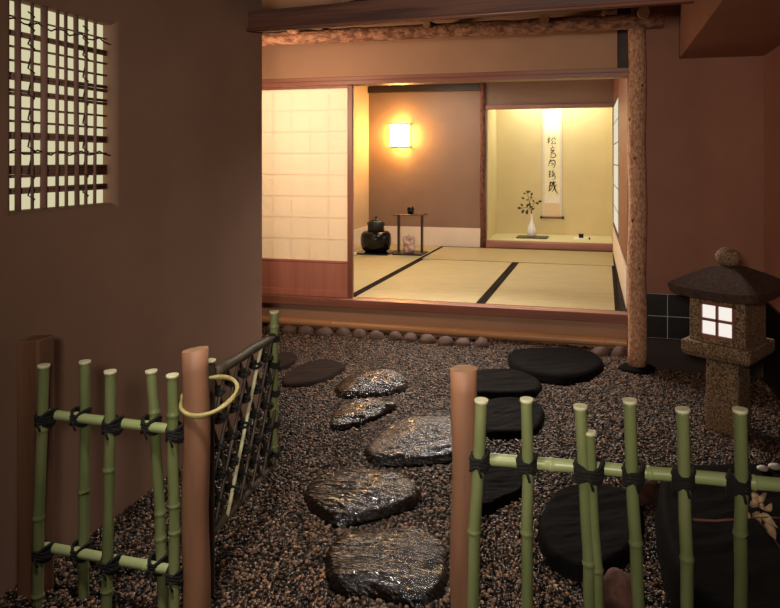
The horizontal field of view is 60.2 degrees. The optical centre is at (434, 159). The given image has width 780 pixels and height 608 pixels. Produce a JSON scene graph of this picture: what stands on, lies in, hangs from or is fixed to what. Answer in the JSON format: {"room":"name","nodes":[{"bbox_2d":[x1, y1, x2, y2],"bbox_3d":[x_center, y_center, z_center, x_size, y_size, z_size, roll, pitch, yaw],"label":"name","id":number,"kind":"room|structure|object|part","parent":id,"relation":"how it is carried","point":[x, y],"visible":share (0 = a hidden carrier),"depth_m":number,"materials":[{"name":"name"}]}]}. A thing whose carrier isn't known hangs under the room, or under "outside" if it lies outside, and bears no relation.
{"room":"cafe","nodes":[
{"label":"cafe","id":0,"kind":"room"},
{"bbox_2d":[0,0,261,598],"bbox_3d":[-1.416,-0.015,1.541,0.120,2.650,3.895,0,0,14],"label":"wall","id":1,"kind":"structure","parent":0,"point":[169,262],"depth_m":2.52,"materials":[{"name":"paint"}]},
{"bbox_2d":[9,0,110,210],"bbox_3d":[-1.228,-0.165,2.191,0.050,0.634,0.423,0,0,14],"label":"window","id":2,"kind":"structure","parent":1,"relation":"in","point":[56,101],"depth_m":2.17,"materials":[{"name":"white paper"}]},
{"bbox_2d":[354,86,368,228],"bbox_3d":[-1.223,0.060,6.764,0.120,2.200,3.080,0,0,14],"label":"wall","id":3,"kind":"structure","parent":0,"point":[361,95],"depth_m":7.92,"materials":[{"name":"paint"}]},
{"bbox_2d":[354,226,367,248],"bbox_3d":[-1.172,0.909,6.707,0.006,0.222,2.994,0,0,14],"label":"baseboard","id":4,"kind":"structure","parent":3,"relation":"attached to","point":[357,232],"depth_m":7.81,"materials":[{"name":"white paper"}]},
{"bbox_2d":[0,324,779,607],"bbox_3d":[-0.209,1.259,2.956,3.666,0.039,3.646,0,0,14],"label":"gravel","id":5,"kind":"object","parent":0,"point":[633,386],"visible":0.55,"depth_m":2.74,"materials":[{"name":"brown gravel"}]},
{"bbox_2d":[209,310,280,595],"bbox_3d":[-0.614,0.910,2.175,0.048,0.739,0.496,0,0,9],"label":"gate","id":6,"kind":"object","parent":5,"relation":"on","point":[271,453],"visible":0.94,"depth_m":2.15,"materials":[{"name":"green wood"}]},
{"bbox_3d":[-0.614,0.627,2.177,0.034,0.036,0.442,0,0,10],"label":"rail","id":7,"kind":"part","parent":6,"relation":"part of","materials":[{"name":"brown wood"}]},
{"bbox_3d":[-0.614,1.085,2.175,0.026,0.026,0.457,0,0,10],"label":"rail","id":8,"kind":"part","parent":6,"relation":"part of","materials":[{"name":"brown wood"}]},
{"bbox_2d":[265,323,269,332],"bbox_3d":[-1.200,1.256,4.934,0.104,0.106,0.102,0,0,14],"label":"cobbles","id":9,"kind":"object","parent":5,"relation":"on","point":[267,329],"visible":0.17,"depth_m":4.90,"materials":[{"name":"stone"}]},
{"bbox_2d":[281,324,297,334],"bbox_3d":[-1.070,1.254,4.904,0.127,0.103,0.104,0,0,14],"label":"cobbles","id":10,"kind":"object","parent":5,"relation":"on","point":[288,328],"visible":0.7,"depth_m":4.87,"materials":[{"name":"stone"}]},
{"bbox_2d":[298,326,313,335],"bbox_3d":[-0.938,1.256,4.865,0.116,0.106,0.101,0,0,14],"label":"cobbles","id":11,"kind":"object","parent":5,"relation":"on","point":[304,330],"visible":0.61,"depth_m":4.83,"materials":[{"name":"stone"}]},
{"bbox_2d":[315,327,332,337],"bbox_3d":[-0.802,1.255,4.826,0.138,0.106,0.100,0,0,14],"label":"cobbles","id":12,"kind":"object","parent":5,"relation":"on","point":[324,331],"visible":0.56,"depth_m":4.79,"materials":[{"name":"stone"}]},
{"bbox_2d":[369,330,384,341],"bbox_3d":[-0.411,1.252,4.704,0.124,0.110,0.099,0,0,14],"label":"cobbles","id":13,"kind":"object","parent":5,"relation":"on","point":[375,334],"visible":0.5,"depth_m":4.67,"materials":[{"name":"stone"}]},
{"bbox_2d":[388,331,402,340],"bbox_3d":[-0.279,1.254,4.695,0.107,0.112,0.099,0,0,14],"label":"cobbles","id":14,"kind":"object","parent":5,"relation":"on","point":[394,335],"visible":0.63,"depth_m":4.67,"materials":[{"name":"stone"}]},
{"bbox_2d":[403,332,417,342],"bbox_3d":[-0.172,1.254,4.678,0.110,0.100,0.100,0,0,14],"label":"cobbles","id":15,"kind":"object","parent":5,"relation":"on","point":[409,336],"visible":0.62,"depth_m":4.64,"materials":[{"name":"stone"}]},
{"bbox_2d":[419,334,435,343],"bbox_3d":[-0.051,1.255,4.630,0.113,0.101,0.107,0,0,-13],"label":"cobbles","id":16,"kind":"object","parent":5,"relation":"on","point":[425,338],"visible":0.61,"depth_m":4.59,"materials":[{"name":"stone"}]},
{"bbox_2d":[262,316,627,347],"bbox_3d":[-0.253,1.212,4.823,3.150,0.065,0.063,0,0,14],"label":"edging","id":17,"kind":"object","parent":5,"relation":"on","point":[370,326],"visible":0.79,"depth_m":4.70,"materials":[{"name":"brown wood"}]},
{"bbox_2d":[438,336,453,345],"bbox_3d":[0.074,1.257,4.580,0.111,0.105,0.105,0,0,14],"label":"cobbles","id":18,"kind":"object","parent":5,"relation":"on","point":[445,340],"visible":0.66,"depth_m":4.55,"materials":[{"name":"stone"}]},
{"bbox_2d":[454,338,470,347],"bbox_3d":[0.188,1.254,4.560,0.118,0.088,0.101,0,0,14],"label":"cobbles","id":19,"kind":"object","parent":5,"relation":"on","point":[462,342],"visible":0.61,"depth_m":4.53,"materials":[{"name":"stone"}]},
{"bbox_2d":[474,337,488,348],"bbox_3d":[0.315,1.252,4.523,0.105,0.110,0.096,0,0,14],"label":"cobbles","id":20,"kind":"object","parent":5,"relation":"on","point":[482,342],"visible":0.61,"depth_m":4.50,"materials":[{"name":"stone"}]},
{"bbox_2d":[592,346,609,356],"bbox_3d":[1.072,1.254,4.335,0.119,0.098,0.106,0,0,14],"label":"cobbles","id":21,"kind":"object","parent":5,"relation":"on","point":[601,351],"visible":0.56,"depth_m":4.30,"materials":[{"name":"stone"}]},
{"bbox_2d":[450,365,779,607],"bbox_3d":[0.464,0.894,1.519,0.885,0.774,0.093,0,0,14],"label":"bamboo fence","id":22,"kind":"object","parent":5,"relation":"on","point":[471,460],"visible":1,"depth_m":1.52,"materials":[{"name":"green wood"}]},
{"bbox_3d":[0.072,0.894,1.632,0.073,0.774,0.069,0,0,14],"label":"post","id":23,"kind":"part","parent":22,"relation":"part of","materials":[{"name":"brown wood"}]},
{"bbox_3d":[0.498,0.713,1.524,0.822,0.049,0.033,0,0,14],"label":"rail","id":24,"kind":"part","parent":22,"relation":"part of","materials":[{"name":"green wood"}]},
{"bbox_2d":[603,567,631,607],"bbox_3d":[0.524,1.243,1.899,0.129,0.159,0.103,0,0,14],"label":"rock","id":25,"kind":"object","parent":5,"relation":"on","point":[617,583],"visible":0.7,"depth_m":1.87,"materials":[{"name":"red stone"}]},
{"bbox_2d":[618,362,654,375],"bbox_3d":[1.203,1.248,4.008,0.223,0.062,0.201,0,0,14],"label":"stone","id":26,"kind":"object","parent":5,"relation":"on","point":[624,367],"visible":0.66,"depth_m":3.94,"materials":[{"name":"stone"}]},
{"bbox_2d":[627,27,646,366],"bbox_3d":[1.209,0.220,4.006,0.117,2.013,0.110,0,0,14],"label":"post","id":27,"kind":"object","parent":26,"relation":"on","point":[636,147],"visible":1,"depth_m":3.96,"materials":[{"name":"brown wood"}]},
{"bbox_2d":[262,12,663,46],"bbox_3d":[-0.219,-0.831,4.366,3.242,0.104,0.100,0,0,14],"label":"beam","id":28,"kind":"structure","parent":27,"relation":"on","point":[655,19],"depth_m":4.22,"materials":[{"name":"brown wood"}]},
{"bbox_2d":[287,29,312,33],"bbox_3d":[-0.895,-0.900,4.712,0.051,0.122,0.547,0,0,14],"label":"rafter","id":29,"kind":"object","parent":28,"relation":"on","point":[288,31],"visible":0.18,"depth_m":4.47,"materials":[{"name":"brown wood"}]},
{"bbox_2d":[423,21,434,27],"bbox_3d":[0.012,-0.892,4.484,0.047,0.118,0.546,0,0,14],"label":"rafter","id":30,"kind":"object","parent":28,"relation":"on","point":[427,24],"visible":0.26,"depth_m":4.22,"materials":[{"name":"brown wood"}]},
{"bbox_2d":[539,14,549,23],"bbox_3d":[0.725,-0.888,4.304,0.056,0.128,0.547,0,0,14],"label":"rafter","id":31,"kind":"object","parent":28,"relation":"on","point":[544,18],"visible":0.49,"depth_m":4.04,"materials":[{"name":"brown wood"}]},
{"bbox_2d":[637,7,649,18],"bbox_3d":[1.282,-0.897,4.163,0.068,0.139,0.549,0,0,14],"label":"rafter","id":32,"kind":"object","parent":28,"relation":"on","point":[643,12],"visible":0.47,"depth_m":3.90,"materials":[{"name":"brown wood"}]},
{"bbox_2d":[639,480,659,506],"bbox_3d":[0.781,1.231,2.483,0.124,0.102,0.113,0,0,14],"label":"rock","id":33,"kind":"object","parent":5,"relation":"on","point":[648,495],"visible":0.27,"depth_m":2.44,"materials":[{"name":"red stone"}]},
{"bbox_2d":[667,247,779,436],"bbox_3d":[1.377,0.844,3.149,0.404,0.871,0.404,0,0,-45],"label":"stone lantern","id":34,"kind":"object","parent":5,"relation":"on","point":[728,299],"visible":1,"depth_m":3.07,"materials":[{"name":"stone"}]},
{"bbox_3d":[1.267,0.698,3.091,0.004,0.062,0.063,0,0,-45],"label":"pane","id":35,"kind":"part","parent":34,"relation":"part of","materials":[{"name":"paper"}]},
{"bbox_3d":[1.267,0.772,3.091,0.004,0.062,0.063,0,0,-45],"label":"pane","id":36,"kind":"part","parent":34,"relation":"part of","materials":[{"name":"paper"}]},
{"bbox_3d":[1.319,0.698,3.039,0.004,0.062,0.063,0,0,-45],"label":"pane","id":37,"kind":"part","parent":34,"relation":"part of","materials":[{"name":"paper"}]},
{"bbox_3d":[1.319,0.772,3.039,0.004,0.062,0.063,0,0,-45],"label":"pane","id":38,"kind":"part","parent":34,"relation":"part of","materials":[{"name":"paper"}]},
{"bbox_2d":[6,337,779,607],"bbox_3d":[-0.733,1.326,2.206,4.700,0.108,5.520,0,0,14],"label":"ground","id":39,"kind":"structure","parent":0,"point":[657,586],"depth_m":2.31,"materials":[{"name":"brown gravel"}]},
{"bbox_2d":[17,335,210,607],"bbox_3d":[-0.907,0.894,1.866,0.608,0.774,0.098,0,0,14],"label":"bamboo fence","id":40,"kind":"object","parent":39,"relation":"on","point":[37,416],"visible":1,"depth_m":1.85,"materials":[{"name":"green wood"}]},
{"bbox_3d":[-1.161,0.896,1.948,0.076,0.768,0.061,0,0,14],"label":"square post","id":41,"kind":"part","parent":40,"relation":"part of","materials":[{"name":"brown wood"}]},
{"bbox_3d":[-0.929,1.112,1.874,0.521,0.035,0.031,0,0,14],"label":"rail","id":42,"kind":"part","parent":40,"relation":"part of","materials":[{"name":"green wood"}]},
{"bbox_3d":[-0.929,0.730,1.874,0.521,0.035,0.031,0,0,14],"label":"rail","id":43,"kind":"part","parent":40,"relation":"part of","materials":[{"name":"green wood"}]},
{"bbox_3d":[-0.646,0.894,1.813,0.076,0.774,0.072,0,0,14],"label":"gate post","id":44,"kind":"part","parent":40,"relation":"part of","materials":[{"name":"brown wood"}]},
{"bbox_2d":[178,374,238,418],"bbox_3d":[-0.619,0.646,1.837,0.159,0.069,0.158,0,0,14],"label":"hoop","id":45,"kind":"object","parent":40,"relation":"hanging from","point":[220,376],"visible":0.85,"depth_m":1.80},
{"bbox_2d":[278,352,297,371],"bbox_3d":[-0.939,1.249,4.159,0.165,0.044,0.368,0,0,-5],"label":"stepping stone","id":46,"kind":"object","parent":39,"relation":"on","point":[288,359],"visible":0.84,"depth_m":4.15,"materials":[{"name":"stone"}]},
{"bbox_2d":[281,359,345,389],"bbox_3d":[-0.712,1.252,3.938,0.303,0.038,0.553,0,0,14],"label":"stepping stone","id":47,"kind":"object","parent":39,"relation":"on","point":[314,372],"visible":0.98,"depth_m":3.88,"materials":[{"name":"stone"}]},
{"bbox_2d":[335,327,350,336],"bbox_3d":[-0.662,1.257,4.800,0.109,0.120,0.103,0,0,14],"label":"cobbles","id":48,"kind":"object","parent":39,"relation":"on","point":[341,331],"visible":0.59,"depth_m":4.77,"materials":[{"name":"stone"}]},
{"bbox_2d":[352,329,366,337],"bbox_3d":[-0.541,1.254,4.757,0.116,0.110,0.096,0,0,14],"label":"cobbles","id":49,"kind":"object","parent":39,"relation":"on","point":[358,333],"visible":0.5,"depth_m":4.72,"materials":[{"name":"stone"}]},
{"bbox_2d":[302,468,423,527],"bbox_3d":[-0.280,1.239,2.532,0.435,0.064,0.383,0,0,-25],"label":"stepping stone","id":50,"kind":"object","parent":39,"relation":"on","point":[347,498],"visible":0.98,"depth_m":2.44,"materials":[{"name":"grey stone"}]},
{"bbox_2d":[328,398,397,432],"bbox_3d":[-0.389,1.243,3.313,0.251,0.056,0.435,0,0,35],"label":"stepping stone","id":51,"kind":"object","parent":39,"relation":"on","point":[356,413],"visible":0.97,"depth_m":3.26,"materials":[{"name":"stone"}]},
{"bbox_2d":[333,369,408,399],"bbox_3d":[-0.368,1.235,3.775,0.445,0.072,0.420,0,0,-15],"label":"stepping stone","id":52,"kind":"object","parent":39,"relation":"on","point":[376,383],"visible":0.95,"depth_m":3.65,"materials":[{"name":"grey stone"}]},
{"bbox_2d":[322,528,449,607],"bbox_3d":[-0.145,1.242,2.096,0.434,0.059,0.358,0,0,14],"label":"stepping stone","id":53,"kind":"object","parent":39,"relation":"on","point":[409,567],"visible":0.96,"depth_m":2.02,"materials":[{"name":"grey stone"}]},
{"bbox_2d":[361,416,451,467],"bbox_3d":[-0.046,1.235,2.993,0.479,0.073,0.533,0,0,14],"label":"stepping stone","id":54,"kind":"object","parent":39,"relation":"on","point":[413,441],"visible":0.92,"depth_m":2.87,"materials":[{"name":"grey stone"}]},
{"bbox_2d":[481,466,521,517],"bbox_3d":[0.229,1.248,2.546,0.219,0.046,0.381,0,0,14],"label":"stepping stone","id":55,"kind":"object","parent":39,"relation":"on","point":[501,486],"visible":0.69,"depth_m":2.52,"materials":[{"name":"stone"}]},
{"bbox_2d":[477,368,542,398],"bbox_3d":[0.393,1.248,3.742,0.434,0.047,0.465,0,0,14],"label":"stepping stone","id":56,"kind":"object","parent":39,"relation":"on","point":[492,383],"visible":0.94,"depth_m":3.68,"materials":[{"name":"black stone"}]},
{"bbox_2d":[486,397,544,441],"bbox_3d":[0.362,1.248,3.258,0.347,0.046,0.498,0,0,14],"label":"stepping stone","id":57,"kind":"object","parent":39,"relation":"on","point":[503,422],"visible":0.7,"depth_m":3.19,"materials":[{"name":"black stone"}]},
{"bbox_2d":[506,347,606,385],"bbox_3d":[0.729,1.243,4.103,0.625,0.056,0.662,0,0,14],"label":"stepping stone","id":58,"kind":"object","parent":39,"relation":"on","point":[559,366],"depth_m":4.02,"materials":[{"name":"black stone"}]},
{"bbox_2d":[535,484,646,587],"bbox_3d":[0.531,1.241,2.273,0.371,0.059,0.600,0,0,14],"label":"rock","id":59,"kind":"object","parent":39,"relation":"on","point":[559,538],"visible":0.51,"depth_m":2.20,"materials":[{"name":"black stone"}]},
{"bbox_2d":[612,346,627,357],"bbox_3d":[1.193,1.255,4.316,0.104,0.114,0.100,0,0,14],"label":"cobbles","id":60,"kind":"object","parent":39,"relation":"on","point":[619,351],"visible":0.59,"depth_m":4.29,"materials":[{"name":"stone"}]},
{"bbox_2d":[652,464,779,607],"bbox_3d":[1.102,1.210,2.145,0.776,0.121,1.178,0,0,14],"label":"rock","id":61,"kind":"object","parent":39,"relation":"on","point":[713,542],"visible":0.56,"depth_m":2.02,"materials":[{"name":"black stone"}]},
{"bbox_2d":[757,465,768,471],"bbox_3d":[1.226,1.153,2.506,0.042,0.023,0.032,0,0,14],"label":"pebble","id":62,"kind":"object","parent":61,"relation":"on","point":[763,468],"visible":1,"depth_m":2.50,"materials":[{"name":"stone"}]},
{"bbox_2d":[768,463,779,469],"bbox_3d":[1.277,1.152,2.519,0.047,0.026,0.037,0,0,14],"label":"pebble","id":63,"kind":"object","parent":61,"relation":"on","point":[774,466],"visible":1,"depth_m":2.51,"materials":[{"name":"stone"}]},
{"bbox_2d":[262,0,616,78],"bbox_3d":[-0.416,-0.976,4.921,3.385,0.728,0.100,0,0,14],"label":"wall","id":64,"kind":"structure","parent":0,"point":[588,49],"depth_m":4.75,"materials":[{"name":"paint"}]},
{"bbox_2d":[262,68,628,87],"bbox_3d":[-0.383,-0.582,4.900,3.460,0.060,0.125,0,0,14],"label":"lintel","id":65,"kind":"object","parent":64,"relation":"attached to","point":[601,73],"visible":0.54,"depth_m":4.72,"materials":[{"name":"red wood"}]},
{"bbox_2d":[246,0,694,32],"bbox_3d":[0.258,-0.904,3.762,2.040,0.561,1.798,0,0,14],"label":"eave","id":66,"kind":"object","parent":64,"relation":"attached to","point":[354,12],"visible":1,"depth_m":3.02,"materials":[{"name":"brown wood"}]},
{"bbox_2d":[617,8,630,67],"bbox_3d":[1.273,-0.976,4.500,0.092,0.728,0.090,0,0,14],"label":"upright","id":67,"kind":"object","parent":64,"relation":"attached to","point":[622,35],"visible":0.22,"depth_m":4.46,"materials":[{"name":"brown wood"}]},
{"bbox_2d":[262,303,627,349],"bbox_3d":[-0.375,1.196,4.932,3.460,0.228,0.100,0,0,14],"label":"wall","id":68,"kind":"structure","parent":0,"point":[551,326],"depth_m":4.75,"materials":[{"name":"red wood"}]},
{"bbox_2d":[262,85,353,297],"bbox_3d":[-1.163,0.235,5.105,1.147,1.574,0.030,0,0,14],"label":"door","id":69,"kind":"structure","parent":68,"relation":"in","point":[308,132],"depth_m":5.05,"materials":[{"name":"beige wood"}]},
{"bbox_3d":[-1.164,0.872,5.104,1.067,0.207,0.008,0,0,14],"label":"wood panel","id":70,"kind":"part","parent":69,"relation":"part of","materials":[{"name":"wood"}]},
{"bbox_3d":[-1.163,-0.543,5.106,1.067,0.017,0.024,0,0,14],"label":"rail","id":71,"kind":"part","parent":69,"relation":"part of","materials":[{"name":"red wood"}]},
{"bbox_3d":[-1.163,0.760,5.106,1.067,0.016,0.024,0,0,14],"label":"rail","id":72,"kind":"part","parent":69,"relation":"part of","materials":[{"name":"wood"}]},
{"bbox_3d":[-1.163,0.999,5.106,1.067,0.047,0.024,0,0,14],"label":"rail","id":73,"kind":"part","parent":69,"relation":"part of","materials":[{"name":"wood"}]},
{"bbox_2d":[262,293,627,323],"bbox_3d":[-0.385,1.052,4.893,3.460,0.060,0.100,0,0,14],"label":"sill","id":74,"kind":"structure","parent":68,"relation":"on","point":[355,302],"depth_m":4.71,"materials":[{"name":"red wood"}]},
{"bbox_2d":[369,79,612,247],"bbox_3d":[0.555,0.060,7.884,3.020,2.200,0.120,0,0,14],"label":"wall","id":75,"kind":"structure","parent":0,"point":[438,176],"depth_m":7.95,"materials":[{"name":"paint"}]},
{"bbox_2d":[389,123,411,146],"bbox_3d":[-0.411,-0.292,7.980,0.235,0.280,0.155,0,0,14],"label":"wall lamp","id":76,"kind":"object","parent":75,"relation":"attached to","point":[398,133],"visible":1,"depth_m":7.92,"materials":[{"name":"paper"}]},
{"bbox_2d":[368,83,479,92],"bbox_3d":[-0.143,-0.853,7.977,1.380,0.075,0.040,0,0,14],"label":"rail","id":77,"kind":"object","parent":75,"relation":"attached to","point":[445,87],"visible":1,"depth_m":7.96,"materials":[{"name":"brown wood"}]},
{"bbox_2d":[384,226,479,246],"bbox_3d":[-0.137,0.909,7.993,1.375,0.222,0.006,0,0,14],"label":"baseboard","id":78,"kind":"structure","parent":75,"relation":"attached to","point":[432,236],"depth_m":7.94,"materials":[{"name":"white paper"}]},
{"bbox_2d":[480,83,485,247],"bbox_3d":[0.558,0.024,7.806,0.075,2.002,0.071,0,0,14],"label":"post","id":79,"kind":"object","parent":75,"relation":"attached to","point":[482,85],"visible":0.98,"depth_m":7.78,"materials":[{"name":"brown wood"}]},
{"bbox_2d":[485,103,612,109],"bbox_3d":[1.297,-0.613,7.666,1.455,0.045,0.100,0,0,14],"label":"beam","id":80,"kind":"structure","parent":75,"relation":"attached to","point":[583,105],"depth_m":7.62,"materials":[{"name":"red wood"}]},
{"bbox_2d":[487,110,495,238],"bbox_3d":[0.663,0.010,8.259,0.085,2.100,0.660,0,0,14],"label":"wall","id":81,"kind":"structure","parent":0,"point":[491,114],"depth_m":8.20,"materials":[{"name":"paint"}]},
{"bbox_2d":[486,233,612,252],"bbox_3d":[1.370,0.998,8.049,1.520,0.125,0.760,0,0,14],"label":"floor","id":82,"kind":"structure","parent":0,"point":[498,236],"depth_m":7.98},
{"bbox_2d":[516,235,548,238],"bbox_3d":[1.175,0.929,8.073,0.370,0.012,0.250,0,0,14],"label":"board","id":83,"kind":"object","parent":82,"relation":"on","point":[518,236],"visible":0.95,"depth_m":7.98,"materials":[{"name":"brown wood"}]},
{"bbox_2d":[527,214,535,236],"bbox_3d":[1.164,0.785,8.070,0.112,0.275,0.112,0,0,14],"label":"vase","id":84,"kind":"object","parent":83,"relation":"on","point":[531,230],"visible":1,"depth_m":8.04,"materials":[{"name":"ceramic"}]},
{"bbox_2d":[517,190,541,213],"bbox_3d":[1.137,0.534,8.062,0.300,0.334,0.032,0,0,13],"label":"branch","id":85,"kind":"object","parent":84,"relation":"in","point":[539,201],"visible":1,"depth_m":8.06,"materials":[{"name":"green plant"}]},
{"bbox_2d":[486,240,612,251],"bbox_3d":[1.294,0.979,7.643,1.440,0.091,0.075,0,0,14],"label":"threshold","id":86,"kind":"object","parent":82,"relation":"attached to","point":[542,245],"visible":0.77,"depth_m":7.60,"materials":[{"name":"red wood"}]},
{"bbox_2d":[574,237,587,239],"bbox_3d":[1.730,0.928,7.943,0.160,0.014,0.170,0,0,14],"label":"paper stack","id":87,"kind":"object","parent":82,"relation":"on","point":[575,238],"visible":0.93,"depth_m":7.87,"materials":[{"name":"paper"}]},
{"bbox_2d":[496,108,611,235],"bbox_3d":[1.485,0.010,8.443,1.750,2.100,0.100,0,0,14],"label":"wall","id":88,"kind":"structure","parent":0,"point":[586,132],"depth_m":8.36,"materials":[{"name":"paint"}]},
{"bbox_2d":[540,108,563,218],"bbox_3d":[1.463,-0.028,8.377,0.292,1.525,0.033,0,0,14],"label":"scroll","id":89,"kind":"object","parent":88,"relation":"hanging from","point":[551,118],"visible":1,"depth_m":8.38,"materials":[{"name":"paper"}]},
{"bbox_2d":[612,107,612,242],"bbox_3d":[2.131,0.010,7.857,0.110,2.100,0.720,0,0,14],"label":"wall","id":90,"kind":"structure","parent":0,"point":[612,107],"depth_m":7.52,"materials":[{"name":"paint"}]},
{"bbox_2d":[613,257,625,311],"bbox_3d":[0.261,1.113,6.349,3.000,0.095,3.040,0,0,14],"label":"floor","id":91,"kind":"structure","parent":0,"point":[621,301],"depth_m":5.27,"materials":[{"name":"brown wood"}]},
{"bbox_2d":[354,245,443,294],"bbox_3d":[-0.713,1.041,6.580,0.939,0.044,3.005,0,0,14],"label":"mat","id":92,"kind":"object","parent":91,"relation":"on","point":[369,270],"visible":0.43,"depth_m":6.54,"materials":[{"name":"beige wicker"}]},
{"bbox_2d":[357,216,396,255],"bbox_3d":[-0.649,0.819,7.362,0.380,0.402,0.360,0,0,14],"label":"brazier","id":93,"kind":"object","parent":92,"relation":"on","point":[374,241],"visible":0.98,"depth_m":7.25,"materials":[{"name":"black paint"}]},
{"bbox_2d":[367,216,384,231],"bbox_3d":[-0.649,0.709,7.362,0.208,0.182,0.180,0,0,14],"label":"kettle","id":94,"kind":"object","parent":93,"relation":"on","point":[375,225],"depth_m":7.29,"materials":[{"name":"metal"}]},
{"bbox_3d":[-0.649,1.012,7.362,0.380,0.016,0.360,0,0,14],"label":"board","id":95,"kind":"part","parent":93,"relation":"part of","materials":[{"name":"black paint"}]},
{"bbox_2d":[392,213,427,255],"bbox_3d":[-0.271,0.804,7.288,0.330,0.432,0.280,0,0,14],"label":"stand","id":96,"kind":"object","parent":92,"relation":"on","point":[398,252],"visible":0.98,"depth_m":7.25,"materials":[{"name":"brown wood"}]},
{"bbox_3d":[-0.396,0.800,7.330,0.022,0.401,0.040,0,0,14],"label":"post","id":97,"kind":"part","parent":96,"relation":"part of","materials":[{"name":"brown wood"}]},
{"bbox_2d":[403,234,414,252],"bbox_3d":[-0.283,0.902,7.239,0.132,0.197,0.132,0,0,14],"label":"jar","id":98,"kind":"object","parent":96,"relation":"on","point":[408,241],"visible":1,"depth_m":7.19,"materials":[{"name":"ceramic"}]},
{"bbox_2d":[393,213,426,215],"bbox_3d":[-0.268,0.594,7.297,0.330,0.012,0.220,0,0,14],"label":"shelf","id":99,"kind":"object","parent":96,"relation":"attached to","point":[398,214],"depth_m":7.23,"materials":[{"name":"brown wood"}]},
{"bbox_2d":[392,250,427,255],"bbox_3d":[-0.271,1.009,7.288,0.330,0.016,0.280,0,0,14],"label":"shelf","id":100,"kind":"object","parent":96,"relation":"attached to","point":[399,252],"depth_m":7.18,"materials":[{"name":"brown wood"}]},
{"bbox_2d":[407,206,413,213],"bbox_3d":[-0.266,0.546,7.286,0.076,0.083,0.076,0,0,14],"label":"caddy","id":101,"kind":"object","parent":96,"relation":"on","point":[410,209],"visible":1,"depth_m":7.26,"materials":[{"name":"ceramic"}]},
{"bbox_3d":[-0.140,0.800,7.265,0.022,0.401,0.040,0,0,14],"label":"post","id":102,"kind":"part","parent":96,"relation":"part of","materials":[{"name":"brown wood"}]},
{"bbox_2d":[354,259,515,303],"bbox_3d":[0.090,1.041,5.839,0.975,0.044,1.960,0,0,14],"label":"mat","id":103,"kind":"object","parent":91,"relation":"on","point":[458,281],"visible":0.81,"depth_m":5.62,"materials":[{"name":"beige wicker"}]},
{"bbox_2d":[422,246,613,265],"bbox_3d":[0.913,1.041,7.171,1.919,0.044,1.020,0,0,14],"label":"mat","id":104,"kind":"object","parent":91,"relation":"on","point":[598,258],"visible":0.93,"depth_m":7.08,"materials":[{"name":"beige wicker"}]},
{"bbox_2d":[481,262,619,310],"bbox_3d":[1.028,1.041,5.602,0.955,0.044,1.960,0,0,14],"label":"mat","id":105,"kind":"object","parent":91,"relation":"on","point":[589,287],"visible":0.93,"depth_m":5.32,"materials":[{"name":"beige wicker"}]},
{"bbox_2d":[613,78,627,311],"bbox_3d":[1.684,0.060,5.991,0.080,2.200,3.000,0,0,13],"label":"wall","id":106,"kind":"structure","parent":0,"point":[619,85],"depth_m":5.11,"materials":[{"name":"brown paint"}]},
{"bbox_2d":[613,92,618,238],"bbox_3d":[1.804,0.050,6.630,0.035,1.300,1.400,0,0,13],"label":"window","id":107,"kind":"structure","parent":106,"relation":"in","point":[616,103],"depth_m":6.49,"materials":[{"name":"white paper"}]},
{"bbox_3d":[1.802,0.050,6.631,0.021,1.300,1.400,0,0,13],"label":"pane","id":108,"kind":"part","parent":107,"relation":"part of","materials":[{"name":"paper"}]},
{"bbox_2d":[613,227,626,308],"bbox_3d":[1.645,0.880,6.015,0.006,0.280,2.930,0,0,13],"label":"baseboard","id":109,"kind":"structure","parent":106,"relation":"attached to","point":[621,266],"depth_m":5.49,"materials":[{"name":"white paper"}]},
{"bbox_2d":[628,7,633,207],"bbox_3d":[1.279,-0.040,4.303,0.055,2.600,0.470,0,0,14],"label":"door frame","id":110,"kind":"structure","parent":106,"relation":"attached to","point":[632,8],"depth_m":4.51,"materials":[{"name":"red wood"}]},
{"bbox_2d":[633,4,763,376],"bbox_3d":[1.646,-0.040,4.020,0.875,2.600,0.120,0,0,14],"label":"wall","id":111,"kind":"structure","parent":0,"point":[704,138],"depth_m":3.98,"materials":[{"name":"paint"}]},
{"bbox_2d":[647,293,689,338],"bbox_3d":[1.581,0.937,3.968,0.644,0.266,0.012,0,0,14],"label":"tile panel","id":112,"kind":"object","parent":111,"relation":"attached to","point":[668,315],"visible":0.23,"depth_m":4.01,"materials":[{"name":"tile"}]},
{"bbox_2d":[647,338,761,377],"bbox_3d":[1.560,1.167,3.966,0.685,0.187,0.025,0,0,14],"label":"baseboard","id":113,"kind":"structure","parent":111,"relation":"attached to","point":[662,353],"depth_m":3.99,"materials":[{"name":"black stone"}]},
{"bbox_2d":[692,492,779,547],"bbox_3d":[0.673,0.794,1.471,0.215,0.134,0.033,0,0,14],"label":"flower","id":114,"kind":"object","parent":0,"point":[757,501],"visible":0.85,"depth_m":1.46,"materials":[{"name":"plant"}]},
{"bbox_3d":[0.734,0.819,1.460,0.090,0.084,0.013,0,0,14],"label":"stem","id":115,"kind":"part","parent":114,"relation":"part of","materials":[{"name":"plant"}]},
{"bbox_2d":[764,46,779,311],"bbox_3d":[1.366,-0.015,1.429,0.150,2.650,5.040,0,0,14],"label":"wall","id":116,"kind":"structure","parent":0,"point":[771,59],"depth_m":3.69,"materials":[{"name":"paint"}]},
{"bbox_2d":[763,302,779,399],"bbox_3d":[1.281,1.042,1.430,0.014,0.476,5.000,0,0,14],"label":"dado","id":117,"kind":"object","parent":116,"relation":"attached to","point":[771,363],"depth_m":3.61,"materials":[{"name":"tile"}]},
{"bbox_3d":[-0.735,-1.370,2.300,4.650,0.060,5.700,0,0,14],"label":"ceiling","id":118,"kind":"structure","parent":0,"visible":0},
{"bbox_2d":[679,0,779,58],"bbox_3d":[1.068,-0.973,1.504,0.464,0.735,5.040,0,0,14],"label":"soffit","id":119,"kind":"structure","parent":118,"relation":"attached to","point":[707,28],"depth_m":3.23,"materials":[{"name":"paint"}]}
]}

